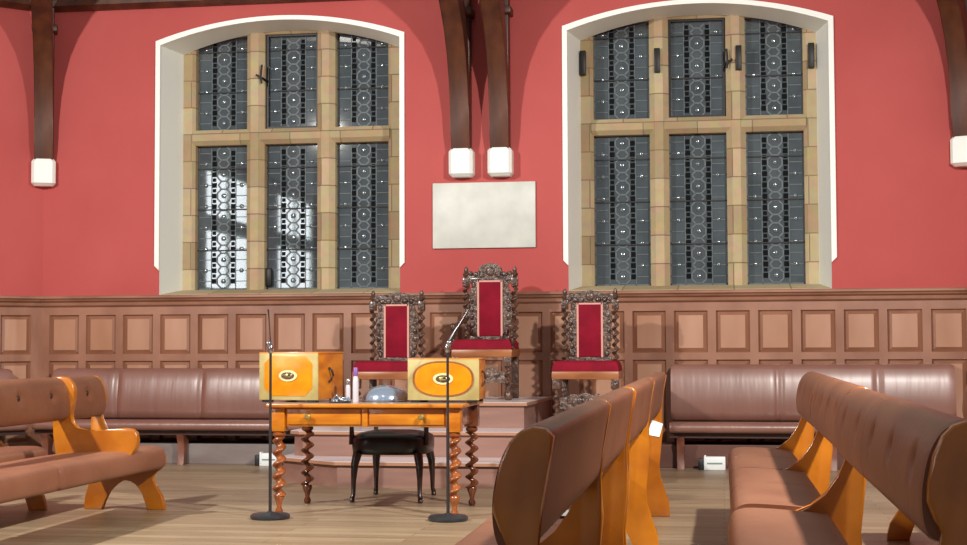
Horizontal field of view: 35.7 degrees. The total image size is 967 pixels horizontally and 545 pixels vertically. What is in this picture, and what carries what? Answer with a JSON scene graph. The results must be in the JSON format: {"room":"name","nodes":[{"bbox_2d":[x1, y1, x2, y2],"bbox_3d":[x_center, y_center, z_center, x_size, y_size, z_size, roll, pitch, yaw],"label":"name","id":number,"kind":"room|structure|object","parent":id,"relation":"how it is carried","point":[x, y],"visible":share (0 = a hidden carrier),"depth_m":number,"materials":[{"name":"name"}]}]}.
{"room":"debating chamber","nodes":[
{"label":"debating chamber","id":0,"kind":"room"},
{"bbox_2d":[0,7,43,295],"bbox_3d":[-5.982,-0.452,14.904,3.281,4.730,0.001,2,-3,-36],"label":"wall","id":1,"kind":"structure","parent":0,"point":[21,202],"depth_m":15.74,"materials":[{"name":"red paint"}]},
{"bbox_2d":[0,295,41,446],"bbox_3d":[-5.928,1.058,14.764,3.281,1.700,0.165,2,-3,-36],"label":"trim","id":2,"kind":"structure","parent":1,"relation":"attached to","point":[20,316],"depth_m":15.63,"materials":[{"name":"brown wood"}]},
{"bbox_2d":[0,464,938,544],"bbox_3d":[-1.558,1.429,5.198,14.060,0.001,19.900,-1,-3,9],"label":"floor","id":3,"kind":"structure","parent":0,"point":[207,504],"depth_m":10.41,"materials":[{"name":"brown wood"}]},
{"bbox_2d":[0,369,27,435],"bbox_3d":[-5.864,1.419,14.421,2.800,0.945,0.645,2,-3,-36],"label":"bench","id":4,"kind":"object","parent":3,"relation":"on","point":[5,374],"visible":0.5,"depth_m":14.98,"materials":[{"name":"leather"}]},
{"bbox_2d":[0,369,12,379],"bbox_3d":[-5.990,1.213,14.603,2.800,0.515,0.210,2,-3,-36],"label":"cushion","id":5,"kind":"object","parent":4,"relation":"on","point":[5,374],"depth_m":15.35,"materials":[{"name":"leather"}]},
{"bbox_2d":[0,424,27,430],"bbox_3d":[-5.840,1.503,14.384,2.800,0.102,0.565,2,-3,-36],"label":"seat cushion","id":6,"kind":"object","parent":4,"relation":"on","point":[20,427],"depth_m":14.91,"materials":[{"name":"leather"}]},
{"bbox_2d":[0,440,47,509],"bbox_3d":[-3.690,1.147,9.160,0.622,0.962,3.420,-1,-3,9],"label":"bench","id":7,"kind":"object","parent":3,"relation":"on","point":[7,453],"visible":0.42,"depth_m":10.60,"materials":[{"name":"brown leather"}]},
{"bbox_2d":[0,446,46,462],"bbox_3d":[-3.660,1.250,9.151,0.562,0.169,3.326,-1,-3,9],"label":"seat cushion","id":8,"kind":"object","parent":7,"relation":"on","point":[9,453],"depth_m":10.44,"materials":[{"name":"leather"}]},
{"bbox_2d":[0,375,165,509],"bbox_3d":[-2.831,1.137,9.079,0.645,0.968,3.530,-1,-3,9],"label":"bench","id":9,"kind":"object","parent":3,"relation":"on","point":[101,457],"visible":1,"depth_m":10.04,"materials":[{"name":"brown leather"}]},
{"bbox_2d":[0,446,165,503],"bbox_3d":[-2.812,1.243,9.072,0.562,0.169,3.436,-1,-3,9],"label":"seat cushion","id":10,"kind":"object","parent":9,"relation":"on","point":[71,466],"depth_m":9.44,"materials":[{"name":"leather"}]},
{"bbox_2d":[69,375,105,418],"bbox_3d":[-2.834,0.876,10.561,0.147,0.292,0.539,-1,-3,9],"label":"cushion","id":11,"kind":"object","parent":9,"relation":"on","point":[90,397],"depth_m":10.57,"materials":[{"name":"leather"}]},
{"bbox_2d":[31,368,301,464],"bbox_3d":[-3.008,1.442,15.128,3.000,0.945,0.645,-1,-3,9],"label":"bench","id":12,"kind":"object","parent":3,"relation":"on","point":[182,403],"visible":0.64,"depth_m":15.23,"materials":[{"name":"leather"}]},
{"bbox_2d":[31,419,301,430],"bbox_3d":[-3.014,1.526,15.084,3.000,0.102,0.565,-1,-3,9],"label":"seat cushion","id":13,"kind":"object","parent":12,"relation":"on","point":[137,424],"depth_m":14.82,"materials":[{"name":"leather"}]},
{"bbox_2d":[52,368,290,418],"bbox_3d":[-2.976,1.237,15.348,3.000,0.515,0.210,-1,-3,9],"label":"cushion","id":14,"kind":"object","parent":12,"relation":"on","point":[132,393],"depth_m":15.28,"materials":[{"name":"leather"}]},
{"bbox_2d":[139,440,294,464],"bbox_3d":[-2.811,1.816,15.167,2.750,0.200,0.490,-1,-3,9],"label":"baseboard","id":15,"kind":"structure","parent":3,"relation":"on","point":[198,452],"depth_m":14.90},
{"bbox_2d":[255,452,275,465],"bbox_3d":[-2.113,1.820,14.652,0.240,0.137,0.086,-1,-3,9],"label":"box","id":16,"kind":"object","parent":3,"relation":"on","point":[262,459],"visible":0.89,"depth_m":14.62,"materials":[{"name":"white plastic"}]},
{"bbox_2d":[250,309,289,520],"bbox_3d":[-1.451,0.960,10.211,0.270,1.421,0.270,-1,-3,9],"label":"microphone stand","id":17,"kind":"object","parent":3,"relation":"on","point":[269,515],"visible":1,"depth_m":10.19,"materials":[{"name":"black painted metal"},{"name":"silver metal"}]},
{"bbox_2d":[266,399,482,513],"bbox_3d":[-0.754,1.307,10.712,1.390,0.771,0.890,-1,-3,9],"label":"table","id":18,"kind":"object","parent":3,"relation":"on","point":[430,413],"visible":0.95,"depth_m":10.37,"materials":[{"name":"brown wood"}]},
{"bbox_2d":[259,352,343,402],"bbox_3d":[-1.298,0.749,10.791,0.494,0.355,0.448,-1,-3,20],"label":"box","id":19,"kind":"object","parent":18,"relation":"on","point":[312,377],"visible":0.95,"depth_m":10.62,"materials":[{"name":"orange wood"}]},
{"bbox_2d":[329,394,350,402],"bbox_3d":[-1.000,0.876,10.454,0.145,0.067,0.070,-1,-3,9],"label":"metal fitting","id":20,"kind":"object","parent":18,"relation":"on","point":[336,398],"visible":1,"depth_m":10.43,"materials":[{"name":"silver metal"}]},
{"bbox_2d":[346,379,349,396],"bbox_3d":[-0.960,0.834,10.616,0.034,0.165,0.034,-1,-3,9],"label":"slim bottle","id":21,"kind":"object","parent":18,"relation":"on","point":[347,380],"visible":0.79,"depth_m":10.60,"materials":[{"name":"grey plastic"}]},
{"bbox_2d":[353,367,358,401],"bbox_3d":[-0.904,0.794,10.609,0.042,0.245,0.042,-1,-3,9],"label":"slim bottle","id":22,"kind":"object","parent":18,"relation":"on","point":[355,369],"visible":1,"depth_m":10.59,"materials":[{"name":"grey plastic"}]},
{"bbox_2d":[361,385,410,401],"bbox_3d":[-0.700,0.864,10.735,0.364,0.116,0.364,-1,-3,9],"label":"dish","id":23,"kind":"object","parent":18,"relation":"on","point":[382,393],"visible":0.94,"depth_m":10.61,"materials":[{"name":"grey metal"}]},
{"bbox_2d":[407,358,486,402],"bbox_3d":[-0.245,0.757,10.578,0.539,0.310,0.308,-1,-3,10],"label":"box","id":24,"kind":"object","parent":18,"relation":"on","point":[426,376],"visible":0.97,"depth_m":10.45,"materials":[{"name":"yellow wood"}]},
{"bbox_2d":[349,427,435,502],"bbox_3d":[-0.690,1.358,11.496,0.634,0.744,0.666,-1,-3,9],"label":"stool","id":25,"kind":"object","parent":3,"relation":"on","point":[377,442],"visible":0.81,"depth_m":11.24,"materials":[{"name":"black leather"}]},
{"bbox_2d":[428,304,470,522],"bbox_3d":[-0.240,0.937,10.060,0.269,1.443,0.269,1,-3,-26],"label":"microphone stand","id":26,"kind":"object","parent":3,"relation":"on","point":[447,517],"visible":1,"depth_m":10.04,"materials":[{"name":"black metal"},{"name":"silver"}]},
{"bbox_2d":[283,396,629,488],"bbox_3d":[-0.088,1.500,13.618,3.140,0.660,2.700,-1,-3,9],"label":"dais","id":27,"kind":"object","parent":3,"relation":"on","point":[500,419],"visible":0.42,"depth_m":12.83,"materials":[{"name":"brown wood"}]},
{"bbox_2d":[352,290,424,398],"bbox_3d":[-0.867,0.791,14.093,0.614,1.265,0.608,-1,-3,9],"label":"chair","id":28,"kind":"object","parent":27,"relation":"on","point":[397,336],"visible":0.7,"depth_m":14.33,"materials":[{"name":"brown wood"}]},
{"bbox_2d":[352,361,407,370],"bbox_3d":[-0.872,0.877,14.054,0.600,0.090,0.525,-1,-3,9],"label":"seat cushion","id":29,"kind":"object","parent":28,"relation":"on","point":[361,365],"depth_m":13.81,"materials":[{"name":"fabric"}]},
{"bbox_2d":[449,263,519,399],"bbox_3d":[0.026,0.544,14.185,0.624,1.300,0.608,-1,-3,9],"label":"chair","id":30,"kind":"object","parent":27,"relation":"on","point":[490,313],"visible":0.85,"depth_m":14.41,"materials":[{"name":"brown wood"}]},
{"bbox_2d":[452,339,518,348],"bbox_3d":[0.021,0.677,14.144,0.560,0.090,0.525,-1,-3,9],"label":"seat cushion","id":31,"kind":"object","parent":30,"relation":"on","point":[472,343],"depth_m":13.90,"materials":[{"name":"fabric"}]},
{"bbox_2d":[551,288,622,415],"bbox_3d":[0.961,0.770,13.803,0.614,1.265,0.608,-1,-3,9],"label":"chair","id":32,"kind":"object","parent":27,"relation":"on","point":[590,335],"visible":0.9,"depth_m":14.03,"materials":[{"name":"brown wood"}]},
{"bbox_2d":[552,360,621,370],"bbox_3d":[0.955,0.856,13.764,0.600,0.090,0.525,-1,-3,9],"label":"seat cushion","id":33,"kind":"object","parent":32,"relation":"on","point":[571,365],"depth_m":13.52,"materials":[{"name":"fabric"}]},
{"bbox_2d":[455,387,634,544],"bbox_3d":[0.119,0.921,5.016,0.622,0.984,3.220,-1,-3,9],"label":"bench","id":34,"kind":"object","parent":3,"relation":"on","point":[555,465],"visible":1,"depth_m":4.24,"materials":[{"name":"brown leather"}]},
{"bbox_2d":[455,508,569,544],"bbox_3d":[0.167,1.069,5.902,0.436,0.173,1.348,-1,-3,9],"label":"seat cushion","id":35,"kind":"object","parent":34,"relation":"on","point":[483,534],"depth_m":5.56,"materials":[{"name":"leather"}]},
{"bbox_2d":[602,372,669,544],"bbox_3d":[0.674,1.087,8.488,0.622,0.984,3.680,-1,-3,9],"label":"bench","id":36,"kind":"object","parent":3,"relation":"on","point":[647,498],"visible":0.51,"depth_m":8.45,"materials":[{"name":"brown wood"}]},
{"bbox_2d":[649,420,662,436],"bbox_3d":[1.171,1.063,10.226,0.105,0.115,0.002,-1,-3,9],"label":"paper note","id":37,"kind":"object","parent":36,"relation":"attached to","point":[655,428],"visible":0.86,"depth_m":10.22,"materials":[{"name":"white paper"}]},
{"bbox_2d":[698,455,725,469],"bbox_3d":[2.129,1.771,13.978,0.250,0.137,0.086,-1,-3,9],"label":"box","id":38,"kind":"object","parent":3,"relation":"on","point":[708,462],"visible":1,"depth_m":13.94,"materials":[{"name":"white plastic"}]},
{"bbox_2d":[728,371,867,544],"bbox_3d":[1.685,1.077,8.373,0.622,0.984,3.750,-1,-3,9],"label":"bench","id":39,"kind":"object","parent":3,"relation":"on","point":[795,474],"visible":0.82,"depth_m":8.23,"materials":[{"name":"brown leather"}]},
{"bbox_2d":[728,447,797,478],"bbox_3d":[1.751,1.231,9.367,0.436,0.173,1.658,-1,-3,9],"label":"seat cushion","id":40,"kind":"object","parent":39,"relation":"on","point":[781,458],"depth_m":9.31,"materials":[{"name":"leather"}]},
{"bbox_2d":[729,468,820,513],"bbox_3d":[1.460,1.144,7.540,0.436,0.173,1.948,-1,-3,9],"label":"seat cushion","id":41,"kind":"object","parent":39,"relation":"on","point":[794,489],"depth_m":7.33,"materials":[{"name":"leather"}]},
{"bbox_2d":[669,364,956,470],"bbox_3d":[3.104,1.357,14.158,2.660,0.975,0.645,-1,-3,9],"label":"bench","id":42,"kind":"object","parent":3,"relation":"on","point":[708,400],"visible":0.59,"depth_m":14.33,"materials":[{"name":"leather"}]},
{"bbox_2d":[669,421,816,433],"bbox_3d":[3.099,1.456,14.113,2.660,0.102,0.565,-1,-3,9],"label":"seat cushion","id":43,"kind":"object","parent":42,"relation":"on","point":[675,427],"depth_m":13.98,"materials":[{"name":"leather"}]},
{"bbox_2d":[671,364,956,420],"bbox_3d":[3.137,1.152,14.377,2.660,0.545,0.210,-1,-3,9],"label":"cushion","id":44,"kind":"object","parent":42,"relation":"on","point":[699,392],"depth_m":14.35,"materials":[{"name":"leather"}]},
{"bbox_2d":[728,387,966,544],"bbox_3d":[1.137,0.918,5.026,0.622,0.984,2.880,-1,-3,9],"label":"bench","id":45,"kind":"object","parent":3,"relation":"on","point":[915,455],"visible":1,"depth_m":4.67,"materials":[{"name":"brown leather"}]},
{"bbox_2d":[728,508,847,544],"bbox_3d":[1.045,1.024,5.036,0.436,0.173,2.786,-1,-3,9],"label":"seat cushion","id":46,"kind":"object","parent":45,"relation":"on","point":[746,526],"depth_m":5.78,"materials":[{"name":"leather"}]},
{"bbox_2d":[887,386,966,540],"bbox_3d":[2.439,1.024,7.318,0.622,0.984,3.300,-1,-3,9],"label":"bench","id":47,"kind":"object","parent":3,"relation":"on","point":[900,528],"visible":0.04,"depth_m":8.91,"materials":[{"name":"brown wood"}]},
{"bbox_2d":[43,0,966,295],"bbox_3d":[-0.003,-0.464,15.127,9.420,4.730,0.001,-1,-3,9],"label":"wall","id":48,"kind":"structure","parent":0,"point":[901,201],"depth_m":15.15,"materials":[{"name":"red paint"}]},
{"bbox_2d":[31,0,57,186],"bbox_3d":[-4.475,-2.242,15.176,0.260,2.600,1.600,0,-3,-13],"label":"roof beam","id":49,"kind":"structure","parent":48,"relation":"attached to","point":[44,28],"depth_m":15.70,"materials":[{"name":"brown wood"}]},
{"bbox_2d":[0,0,354,12],"bbox_3d":[-0.202,-2.943,14.055,14.060,0.140,2.412,-1,-3,9],"label":"trim","id":50,"kind":"structure","parent":48,"relation":"attached to","point":[60,6],"depth_m":15.70,"materials":[{"name":"brown wood"}]},
{"bbox_2d":[154,15,404,294],"bbox_3d":[-2.071,-1.240,15.803,2.664,2.960,0.650,-1,-3,9],"label":"window","id":51,"kind":"structure","parent":48,"relation":"in","point":[280,139],"depth_m":15.97,"materials":[{"name":"white paint"}]},
{"bbox_2d":[197,146,246,289],"bbox_3d":[-2.795,-0.590,16.128,0.603,1.578,0.024,-1,-3,9],"label":"light","id":52,"kind":"object","parent":51,"relation":"on","point":[221,170],"depth_m":16.13,"materials":[{"name":"grey glass"}]},
{"bbox_2d":[198,37,246,130],"bbox_3d":[-2.801,-2.036,16.198,0.603,1.063,0.024,-1,-3,9],"label":"light","id":53,"kind":"object","parent":51,"relation":"on","point":[222,66],"depth_m":16.21,"materials":[{"name":"grey glass"}]},
{"bbox_2d":[266,144,316,288],"bbox_3d":[-2.032,-0.599,16.007,0.608,1.578,0.024,-1,-3,9],"label":"light","id":54,"kind":"object","parent":51,"relation":"on","point":[291,169],"depth_m":16.01,"materials":[{"name":"grey glass"}]},
{"bbox_2d":[269,36,315,126],"bbox_3d":[-2.037,-2.045,16.077,0.608,1.063,0.024,-1,-3,9],"label":"light","id":55,"kind":"object","parent":51,"relation":"on","point":[292,59],"depth_m":16.08,"materials":[{"name":"grey glass"}]},
{"bbox_2d":[337,33,387,126],"bbox_3d":[-1.274,-2.054,15.955,0.603,1.063,0.024,-1,-3,9],"label":"light","id":56,"kind":"object","parent":51,"relation":"on","point":[362,62],"depth_m":15.96,"materials":[{"name":"grey glass"}]},
{"bbox_2d":[337,142,388,288],"bbox_3d":[-1.268,-0.608,15.885,0.603,1.578,0.024,-1,-3,9],"label":"light","id":57,"kind":"object","parent":51,"relation":"on","point":[362,167],"depth_m":15.89,"materials":[{"name":"grey glass"}]},
{"bbox_2d":[439,0,474,177],"bbox_3d":[-0.338,-2.293,14.457,0.260,2.600,1.600,-1,-3,9],"label":"roof beam","id":58,"kind":"structure","parent":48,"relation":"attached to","point":[457,15],"depth_m":15.00,"materials":[{"name":"brown wood"}]},
{"bbox_2d":[433,181,535,248],"bbox_3d":[0.004,-0.578,15.117,1.050,0.665,0.030,-1,-3,9],"label":"wall plaque","id":59,"kind":"object","parent":48,"relation":"attached to","point":[474,214],"visible":1,"depth_m":15.10,"materials":[{"name":"grey stone"}]},
{"bbox_2d":[479,0,513,176],"bbox_3d":[0.052,-2.297,14.395,0.260,2.600,1.600,-1,-3,9],"label":"roof beam","id":60,"kind":"structure","parent":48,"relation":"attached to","point":[496,14],"depth_m":14.94,"materials":[{"name":"brown wood"}]},
{"bbox_2d":[41,287,966,454],"bbox_3d":[-0.010,1.045,14.973,9.420,1.700,0.165,-1,-3,9],"label":"wall paneling","id":61,"kind":"structure","parent":48,"relation":"attached to","point":[659,330],"depth_m":14.91,"materials":[{"name":"brown wood"}]},
{"bbox_2d":[562,0,836,290],"bbox_3d":[2.158,-1.288,15.132,2.664,2.960,0.650,-1,-3,9],"label":"window","id":62,"kind":"structure","parent":48,"relation":"in","point":[699,135],"depth_m":15.29,"materials":[{"name":"white paint"}]},
{"bbox_2d":[594,22,649,119],"bbox_3d":[1.429,-2.085,15.526,0.603,1.063,0.024,-1,-3,9],"label":"light","id":63,"kind":"object","parent":62,"relation":"on","point":[621,54],"depth_m":15.53,"materials":[{"name":"grey glass"}]},
{"bbox_2d":[594,135,650,285],"bbox_3d":[1.435,-0.639,15.456,0.603,1.578,0.024,-1,-3,9],"label":"light","id":64,"kind":"object","parent":62,"relation":"on","point":[622,220],"depth_m":15.46,"materials":[{"name":"grey glass"}]},
{"bbox_2d":[671,21,722,115],"bbox_3d":[2.192,-2.094,15.405,0.608,1.063,0.024,-1,-3,9],"label":"light","id":65,"kind":"object","parent":62,"relation":"on","point":[696,46],"depth_m":15.41,"materials":[{"name":"grey glass"}]},
{"bbox_2d":[669,134,727,284],"bbox_3d":[2.198,-0.648,15.335,0.608,1.578,0.024,-1,-3,9],"label":"light","id":66,"kind":"object","parent":62,"relation":"on","point":[697,162],"depth_m":15.34,"materials":[{"name":"grey glass"}]},
{"bbox_2d":[744,18,802,115],"bbox_3d":[2.956,-2.103,15.284,0.603,1.063,0.024,-1,-3,9],"label":"light","id":67,"kind":"object","parent":62,"relation":"on","point":[773,50],"depth_m":15.29,"materials":[{"name":"grey glass"}]},
{"bbox_2d":[746,132,804,284],"bbox_3d":[2.961,-0.657,15.214,0.603,1.578,0.024,-1,-3,9],"label":"light","id":68,"kind":"object","parent":62,"relation":"on","point":[774,160],"depth_m":15.22,"materials":[{"name":"grey glass"}]},
{"bbox_2d":[660,442,843,468],"bbox_3d":[3.054,1.739,14.256,2.880,0.220,0.450,-1,-3,9],"label":"baseboard","id":69,"kind":"structure","parent":48,"relation":"attached to","point":[694,451],"depth_m":14.20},
{"bbox_2d":[936,0,966,166],"bbox_3d":[4.223,-2.342,13.794,0.260,2.600,1.600,-2,-3,31],"label":"bracket","id":70,"kind":"object","parent":48,"relation":"attached to","point":[953,13],"visible":1,"depth_m":14.24,"materials":[{"name":"brown wood"}]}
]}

